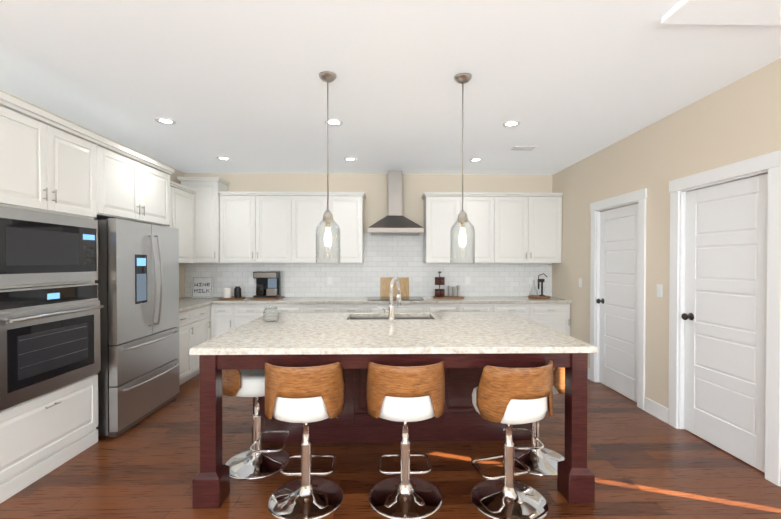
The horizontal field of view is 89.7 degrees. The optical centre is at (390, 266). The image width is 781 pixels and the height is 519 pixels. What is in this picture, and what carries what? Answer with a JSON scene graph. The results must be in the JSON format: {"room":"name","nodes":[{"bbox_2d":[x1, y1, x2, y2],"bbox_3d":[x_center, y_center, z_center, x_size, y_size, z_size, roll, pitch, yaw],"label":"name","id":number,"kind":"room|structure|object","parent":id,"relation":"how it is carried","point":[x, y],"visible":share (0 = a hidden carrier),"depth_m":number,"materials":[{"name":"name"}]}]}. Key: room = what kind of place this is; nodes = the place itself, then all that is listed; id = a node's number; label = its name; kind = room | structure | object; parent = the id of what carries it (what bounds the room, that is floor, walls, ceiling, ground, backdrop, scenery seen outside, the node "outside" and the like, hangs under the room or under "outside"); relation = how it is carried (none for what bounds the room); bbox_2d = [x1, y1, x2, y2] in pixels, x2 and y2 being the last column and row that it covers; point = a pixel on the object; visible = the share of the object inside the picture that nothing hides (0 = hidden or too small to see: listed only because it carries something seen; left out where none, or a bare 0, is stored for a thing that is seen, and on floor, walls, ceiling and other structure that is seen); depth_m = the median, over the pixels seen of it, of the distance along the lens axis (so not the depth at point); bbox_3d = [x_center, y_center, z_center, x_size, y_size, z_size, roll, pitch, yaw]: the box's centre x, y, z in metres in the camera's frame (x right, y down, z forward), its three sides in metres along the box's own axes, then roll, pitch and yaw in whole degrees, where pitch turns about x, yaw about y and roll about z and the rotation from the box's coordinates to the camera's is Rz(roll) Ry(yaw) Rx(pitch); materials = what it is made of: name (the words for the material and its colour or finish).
{"room":"kitchen","nodes":[
{"label":"kitchen","id":0,"kind":"room"},
{"bbox_2d":[0,90,184,297],"bbox_3d":[-2.965,0.049,1.211,0.100,2.740,9.110,0,1,-1],"label":"wall","id":1,"kind":"structure","parent":0,"point":[175,175],"depth_m":5.47,"materials":[{"name":"beige paint"}]},
{"bbox_2d":[0,96,107,219],"bbox_3d":[-2.630,-0.679,2.681,0.624,0.622,0.989,0,1,-1],"label":"upper cabinet","id":2,"kind":"object","parent":1,"relation":"attached to","point":[50,163],"depth_m":2.62,"materials":[{"name":"white wood"}]},
{"bbox_2d":[0,206,97,285],"bbox_3d":[-2.594,-0.125,2.653,0.635,0.470,0.850,0,1,-1],"label":"microwave","id":3,"kind":"object","parent":2,"relation":"in","point":[36,247],"visible":1,"depth_m":2.59,"materials":[{"name":"silver metal"}]},
{"bbox_2d":[92,136,171,227],"bbox_3d":[-2.651,-0.713,3.619,0.624,0.577,1.142,0,1,-1],"label":"upper cabinet","id":4,"kind":"object","parent":1,"relation":"attached to","point":[125,186],"depth_m":3.50,"materials":[{"name":"white wood"}]},
{"bbox_2d":[172,184,195,263],"bbox_3d":[-2.828,-0.529,4.788,0.325,0.972,1.200,0,1,-1],"label":"upper cabinet","id":5,"kind":"object","parent":1,"relation":"attached to","point":[181,196],"depth_m":5.10,"materials":[{"name":"white wood"}]},
{"bbox_2d":[184,173,551,296],"bbox_3d":[-0.299,-0.005,5.877,5.640,2.740,0.100,0,1,-1],"label":"wall","id":6,"kind":"structure","parent":0,"point":[374,187],"depth_m":5.82,"materials":[{"name":"beige paint"}]},
{"bbox_2d":[176,177,231,263],"bbox_3d":[-2.599,-0.627,5.550,0.568,1.152,0.428,0,1,-1],"label":"upper cabinet","id":7,"kind":"object","parent":6,"relation":"attached to","point":[207,192],"depth_m":5.40,"materials":[{"name":"white wood"}]},
{"bbox_2d":[249,277,253,284],"bbox_3d":[-2.047,0.206,5.774,0.070,0.114,0.008,0,1,-1],"label":"outlet","id":8,"kind":"object","parent":6,"relation":"attached to","point":[251,280],"depth_m":5.77,"materials":[{"name":"white plastic"}]},
{"bbox_2d":[224,192,295,263],"bbox_3d":[-1.850,-0.533,5.619,1.048,0.962,0.325,0,1,-1],"label":"upper cabinet","id":9,"kind":"object","parent":6,"relation":"attached to","point":[260,227],"depth_m":5.46,"materials":[{"name":"white wood"}]},
{"bbox_2d":[327,277,331,284],"bbox_3d":[-0.898,0.206,5.800,0.070,0.114,0.008,0,1,-1],"label":"outlet","id":10,"kind":"object","parent":6,"relation":"attached to","point":[329,279],"depth_m":5.80,"materials":[{"name":"white plastic"}]},
{"bbox_2d":[296,192,363,263],"bbox_3d":[-0.918,-0.533,5.640,1.048,0.962,0.325,0,1,-1],"label":"upper cabinet","id":11,"kind":"object","parent":6,"relation":"attached to","point":[347,208],"depth_m":5.48,"materials":[{"name":"white wood"}]},
{"bbox_2d":[368,171,423,234],"bbox_3d":[0.068,-0.915,5.563,0.760,0.909,0.497,0,1,-1],"label":"range hood","id":12,"kind":"object","parent":6,"relation":"attached to","point":[394,221],"visible":1,"depth_m":5.54,"materials":[{"name":"silver metal"}]},
{"bbox_2d":[424,192,499,263],"bbox_3d":[1.006,-0.534,5.683,1.021,0.962,0.325,0,1,-1],"label":"upper cabinet","id":13,"kind":"object","parent":6,"relation":"attached to","point":[441,209],"depth_m":5.52,"materials":[{"name":"white wood"}]},
{"bbox_2d":[465,277,469,283],"bbox_3d":[1.152,0.205,5.846,0.070,0.114,0.008,0,1,-1],"label":"outlet","id":14,"kind":"object","parent":6,"relation":"attached to","point":[467,279],"depth_m":5.85,"materials":[{"name":"white plastic"}]},
{"bbox_2d":[500,192,562,263],"bbox_3d":[1.911,-0.534,5.704,1.021,0.962,0.325,0,1,-1],"label":"upper cabinet","id":15,"kind":"object","parent":6,"relation":"attached to","point":[530,223],"depth_m":5.54,"materials":[{"name":"white wood"}]},
{"bbox_2d":[0,374,780,518],"bbox_3d":[-0.196,1.468,1.290,5.640,0.100,9.310,0,1,-1],"label":"floor","id":16,"kind":"structure","parent":0,"point":[642,464],"depth_m":2.66,"materials":[{"name":"brown wood"}]},
{"bbox_2d":[0,374,97,503],"bbox_3d":[-2.629,1.124,2.667,0.624,0.555,0.920,0,1,-1],"label":"base cabinet","id":17,"kind":"object","parent":16,"relation":"on","point":[39,434],"depth_m":2.64,"materials":[{"name":"white wood"}]},
{"bbox_2d":[0,283,103,410],"bbox_3d":[-2.561,0.487,2.661,0.700,0.706,0.850,0,1,-1],"label":"wall oven","id":18,"kind":"object","parent":17,"relation":"in","point":[49,338],"visible":1,"depth_m":2.59,"materials":[{"name":"silver metal"}]},
{"bbox_2d":[95,218,179,436],"bbox_3d":[-2.548,0.498,3.642,0.819,1.785,0.970,0,1,-1],"label":"refrigerator","id":19,"kind":"object","parent":16,"relation":"on","point":[137,281],"visible":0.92,"depth_m":3.40,"materials":[{"name":"silver metal"}]},
{"bbox_2d":[176,308,195,384],"bbox_3d":[-2.670,0.941,4.468,0.624,0.880,0.518,0,1,-1],"label":"base cabinet","id":20,"kind":"object","parent":16,"relation":"on","point":[187,320],"depth_m":4.57,"materials":[{"name":"white wood"}]},
{"bbox_2d":[179,296,222,311],"bbox_3d":[-2.668,0.475,4.989,0.652,0.040,1.571,0,1,-1],"label":"countertop","id":21,"kind":"structure","parent":20,"relation":"on","point":[186,304],"depth_m":5.00,"materials":[{"name":"white stone"}]},
{"bbox_2d":[191,277,212,297],"bbox_3d":[-2.699,0.295,5.636,0.290,0.298,0.059,0,1,-1],"label":"sign","id":22,"kind":"object","parent":21,"relation":"on","point":[202,287],"visible":1,"depth_m":5.63,"materials":[{"name":"white metal"}]},
{"bbox_2d":[196,308,207,374],"bbox_3d":[-2.679,0.936,4.893,0.624,0.880,0.566,0,1,-1],"label":"base cabinet","id":23,"kind":"object","parent":16,"relation":"on","point":[201,313],"depth_m":4.92,"materials":[{"name":"white wood"}]},
{"bbox_2d":[212,304,239,336],"bbox_3d":[-2.211,0.930,5.462,0.378,0.880,0.657,0,1,-1],"label":"base cabinet","id":24,"kind":"object","parent":16,"relation":"on","point":[225,317],"depth_m":5.19,"materials":[{"name":"white wood"}]},
{"bbox_2d":[240,304,271,325],"bbox_3d":[-1.856,0.929,5.500,0.566,0.880,0.596,0,1,-1],"label":"base cabinet","id":25,"kind":"object","parent":16,"relation":"on","point":[248,312],"depth_m":5.20,"materials":[{"name":"white wood"}]},
{"bbox_2d":[222,369,290,479],"bbox_3d":[-0.963,0.969,2.802,0.477,0.862,0.471,0,1,-1],"label":"bar stool","id":26,"kind":"object","parent":16,"relation":"on","point":[258,461],"visible":0.67,"depth_m":2.69,"materials":[{"name":"silver metal"}]},
{"bbox_2d":[272,304,307,312],"bbox_3d":[-1.406,0.929,5.510,0.566,0.880,0.596,0,1,-1],"label":"base cabinet","id":27,"kind":"object","parent":16,"relation":"on","point":[282,308],"depth_m":5.21,"materials":[{"name":"white wood"}]},
{"bbox_2d":[265,362,344,518],"bbox_3d":[-0.510,0.974,2.364,0.471,0.862,0.477,0,1,-1],"label":"bar stool","id":28,"kind":"object","parent":16,"relation":"on","point":[306,396],"visible":1,"depth_m":2.22,"materials":[{"name":"brown wood"}]},
{"bbox_2d":[308,304,339,312],"bbox_3d":[-0.956,0.929,5.520,0.566,0.880,0.596,0,1,-1],"label":"base cabinet","id":29,"kind":"object","parent":16,"relation":"on","point":[312,308],"depth_m":5.22,"materials":[{"name":"white wood"}]},
{"bbox_2d":[340,304,367,312],"bbox_3d":[-0.560,0.929,5.529,0.458,0.880,0.596,0,1,-1],"label":"base cabinet","id":30,"kind":"object","parent":16,"relation":"on","point":[344,308],"depth_m":5.23,"materials":[{"name":"white wood"}]},
{"bbox_2d":[190,316,596,508],"bbox_3d":[0.014,0.951,3.098,2.366,0.892,1.592,0,1,-1],"label":"kitchen island","id":31,"kind":"object","parent":16,"relation":"on","point":[460,421],"depth_m":2.36,"materials":[{"name":"wood"}]},
{"bbox_2d":[258,312,525,319],"bbox_3d":[0.000,0.479,3.688,2.400,0.038,0.480,0,1,-1],"label":"island countertop","id":32,"kind":"structure","parent":31,"relation":"on","point":[433,315],"depth_m":3.71,"materials":[{"name":"white stone"}]},
{"bbox_2d":[378,277,400,320],"bbox_3d":[-0.006,0.276,3.457,0.211,0.371,0.218,0,1,-1],"label":"faucet","id":33,"kind":"object","parent":32,"relation":"on","point":[390,311],"visible":1,"depth_m":3.38,"materials":[{"name":"silver metal"}]},
{"bbox_2d":[190,320,596,351],"bbox_3d":[0.018,0.488,2.878,2.400,0.038,1.140,0,1,-1],"label":"island countertop","id":34,"kind":"structure","parent":31,"relation":"on","point":[255,335],"depth_m":2.62,"materials":[{"name":"white stone"}]},
{"bbox_2d":[263,305,278,321],"bbox_3d":[-1.012,0.392,3.325,0.130,0.142,0.130,0,1,-1],"label":"glass jar","id":35,"kind":"object","parent":34,"relation":"on","point":[267,320],"visible":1,"depth_m":3.32,"materials":[{"name":"clear glass"}]},
{"bbox_2d":[368,304,431,312],"bbox_3d":[0.069,0.929,5.544,0.916,0.880,0.596,0,1,-1],"label":"base cabinet","id":36,"kind":"object","parent":16,"relation":"on","point":[372,308],"depth_m":5.25,"materials":[{"name":"white wood"}]},
{"bbox_2d":[366,361,444,518],"bbox_3d":[0.090,0.974,2.377,0.471,0.862,0.477,0,1,-1],"label":"bar stool","id":37,"kind":"object","parent":16,"relation":"on","point":[405,396],"visible":1,"depth_m":2.23,"materials":[{"name":"brown wood"}]},
{"bbox_2d":[432,304,463,311],"bbox_3d":[0.722,0.929,5.558,0.508,0.880,0.596,0,1,-1],"label":"base cabinet","id":38,"kind":"object","parent":16,"relation":"on","point":[435,307],"depth_m":5.26,"materials":[{"name":"white wood"}]},
{"bbox_2d":[464,304,499,311],"bbox_3d":[1.143,0.929,5.568,0.566,0.880,0.596,0,1,-1],"label":"base cabinet","id":39,"kind":"object","parent":16,"relation":"on","point":[467,307],"depth_m":5.27,"materials":[{"name":"white wood"}]},
{"bbox_2d":[470,360,552,518],"bbox_3d":[0.718,0.974,2.353,0.464,0.862,0.488,0,1,-1],"label":"bar stool","id":40,"kind":"object","parent":16,"relation":"on","point":[508,397],"visible":1,"depth_m":2.20,"materials":[{"name":"brown wood"}]},
{"bbox_2d":[500,304,535,322],"bbox_3d":[1.618,0.928,5.578,0.616,0.880,0.596,0,1,-1],"label":"base cabinet","id":41,"kind":"object","parent":16,"relation":"on","point":[527,311],"depth_m":5.28,"materials":[{"name":"white wood"}]},
{"bbox_2d":[501,368,564,475],"bbox_3d":[1.063,0.968,2.848,0.477,0.862,0.471,0,1,-1],"label":"bar stool","id":42,"kind":"object","parent":16,"relation":"on","point":[535,457],"visible":0.46,"depth_m":2.76,"materials":[{"name":"silver metal"}]},
{"bbox_2d":[536,304,569,335],"bbox_3d":[2.117,0.928,5.590,0.614,0.880,0.596,0,1,-1],"label":"base cabinet","id":43,"kind":"object","parent":16,"relation":"on","point":[556,317],"depth_m":5.29,"materials":[{"name":"white wood"}]},
{"bbox_2d":[212,296,571,303],"bbox_3d":[0.022,0.469,5.524,4.806,0.040,0.623,0,1,-1],"label":"countertop","id":44,"kind":"structure","parent":43,"relation":"on","point":[287,299],"depth_m":5.26,"materials":[{"name":"white stone"}]},
{"bbox_2d":[219,286,245,299],"bbox_3d":[-2.211,0.361,5.498,0.360,0.174,0.360,0,1,-1],"label":"tray","id":45,"kind":"object","parent":44,"relation":"on","point":[227,295],"visible":1,"depth_m":5.45,"materials":[{"name":"brown wood"}]},
{"bbox_2d":[250,271,283,298],"bbox_3d":[-1.737,0.258,5.548,0.390,0.379,0.300,0,1,-1],"label":"coffee maker","id":46,"kind":"object","parent":44,"relation":"on","point":[268,284],"visible":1,"depth_m":5.46,"materials":[{"name":"black plastic"}]},
{"bbox_2d":[381,277,408,296],"bbox_3d":[0.063,0.300,5.801,0.420,0.285,0.039,0,1,-1],"label":"cutting board","id":47,"kind":"object","parent":44,"relation":"on","point":[404,285],"visible":0.69,"depth_m":5.79,"materials":[{"name":"brown wood"}]},
{"bbox_2d":[368,297,423,299],"bbox_3d":[0.069,0.444,5.526,0.770,0.007,0.500,0,1,-1],"label":"cooktop","id":48,"kind":"object","parent":44,"relation":"in","point":[394,298],"visible":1,"depth_m":5.46,"materials":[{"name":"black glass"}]},
{"bbox_2d":[433,271,463,298],"bbox_3d":[0.827,0.257,5.605,0.420,0.380,0.180,0,1,-1],"label":"spice rack","id":49,"kind":"object","parent":44,"relation":"on","point":[439,292],"visible":1,"depth_m":5.58,"materials":[{"name":"brown wood"}]},
{"bbox_2d":[528,273,550,298],"bbox_3d":[2.127,0.269,5.615,0.310,0.355,0.310,0,1,-1],"label":"stand","id":50,"kind":"object","parent":44,"relation":"on","point":[541,296],"visible":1,"depth_m":5.60,"materials":[{"name":"brown wood"}]},
{"bbox_2d":[0,0,780,174],"bbox_3d":[-0.196,-1.372,1.257,5.640,0.100,9.310,0,1,-1],"label":"ceiling","id":51,"kind":"structure","parent":0,"point":[241,84],"depth_m":2.75,"materials":[{"name":"white paint"}]},
{"bbox_2d":[155,118,175,124],"bbox_3d":[-2.079,-1.345,3.631,0.170,0.008,0.170,0,1,-1],"label":"recessed light","id":52,"kind":"object","parent":51,"relation":"in","point":[167,121],"visible":0.98,"depth_m":3.63,"materials":[{"name":"white"}]},
{"bbox_2d":[216,157,230,160],"bbox_3d":[-2.099,-1.360,4.941,0.170,0.008,0.170,0,1,-1],"label":"recessed light","id":53,"kind":"object","parent":51,"relation":"in","point":[224,158],"visible":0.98,"depth_m":4.94,"materials":[{"name":"white plastic"}]},
{"bbox_2d":[316,71,339,262],"bbox_3d":[-0.439,-0.681,2.755,0.172,1.314,0.172,0,1,-1],"label":"pendant light","id":54,"kind":"object","parent":51,"relation":"hanging from","point":[327,77],"visible":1,"depth_m":2.74,"materials":[{"name":"clear glass"}]},
{"bbox_2d":[325,119,342,125],"bbox_3d":[-0.530,-1.345,3.666,0.170,0.008,0.170,0,1,-1],"label":"recessed light","id":55,"kind":"object","parent":51,"relation":"in","point":[334,122],"visible":0.92,"depth_m":3.67,"materials":[{"name":"white plastic"}]},
{"bbox_2d":[344,157,356,160],"bbox_3d":[-0.509,-1.361,4.977,0.170,0.008,0.170,0,1,-1],"label":"recessed light","id":56,"kind":"object","parent":51,"relation":"in","point":[350,159],"visible":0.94,"depth_m":4.97,"materials":[{"name":"white plastic"}]},
{"bbox_2d":[450,73,474,262],"bbox_3d":[0.511,-0.681,2.777,0.172,1.314,0.172,0,1,-1],"label":"pendant light","id":57,"kind":"object","parent":51,"relation":"hanging from","point":[462,79],"visible":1,"depth_m":2.77,"materials":[{"name":"clear glass"}]},
{"bbox_2d":[469,158,482,161],"bbox_3d":[1.090,-1.361,5.013,0.170,0.008,0.170,0,1,-1],"label":"recessed light","id":58,"kind":"object","parent":51,"relation":"in","point":[475,160],"visible":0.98,"depth_m":5.02,"materials":[{"name":"white plastic"}]},
{"bbox_2d":[502,120,520,126],"bbox_3d":[1.140,-1.346,3.704,0.170,0.008,0.170,0,1,-1],"label":"recessed light","id":59,"kind":"object","parent":51,"relation":"in","point":[513,123],"visible":1,"depth_m":3.69,"materials":[{"name":"white plastic"}]},
{"bbox_2d":[510,146,537,150],"bbox_3d":[1.522,-1.353,4.492,0.260,0.010,0.160,0,1,-1],"label":"ceiling vent","id":60,"kind":"object","parent":51,"relation":"in","point":[522,148],"visible":0.98,"depth_m":4.48,"materials":[{"name":"white metal"}]},
{"bbox_2d":[661,0,780,25],"bbox_3d":[2.036,-1.283,-0.569,1.060,0.034,5.357,0,1,-1],"label":"soffit ceiling","id":61,"kind":"structure","parent":51,"relation":"attached to","point":[733,12],"depth_m":2.01,"materials":[{"name":"white paint"}]},
{"bbox_2d":[552,58,780,408],"bbox_3d":[2.584,0.047,1.336,0.120,2.740,9.110,0,1,-1],"label":"wall","id":62,"kind":"structure","parent":0,"point":[739,120],"depth_m":3.62,"materials":[{"name":"beige paint"}]},
{"bbox_2d":[596,203,637,401],"bbox_3d":[2.474,0.365,4.281,0.107,2.020,0.760,0,1,-1],"label":"door","id":63,"kind":"structure","parent":62,"relation":"in","point":[618,300],"depth_m":4.28,"materials":[{"name":"white wood"}]},
{"bbox_2d":[644,397,668,422],"bbox_3d":[2.461,1.326,3.638,0.020,0.130,0.310,0,1,-1],"label":"baseboard","id":64,"kind":"structure","parent":62,"relation":"attached to","point":[657,410],"depth_m":3.63,"materials":[{"name":"white wood"}]},
{"bbox_2d":[657,284,662,296],"bbox_3d":[2.467,0.221,3.601,0.008,0.114,0.075,0,1,-1],"label":"light switch","id":65,"kind":"object","parent":62,"relation":"attached to","point":[659,290],"visible":1,"depth_m":3.60,"materials":[{"name":"white plastic"}]},
{"bbox_2d":[681,174,767,472],"bbox_3d":[2.503,0.380,2.977,0.107,2.020,0.750,0,1,-1],"label":"door","id":66,"kind":"structure","parent":62,"relation":"in","point":[724,315],"depth_m":2.94,"materials":[{"name":"white wood"}]}
]}

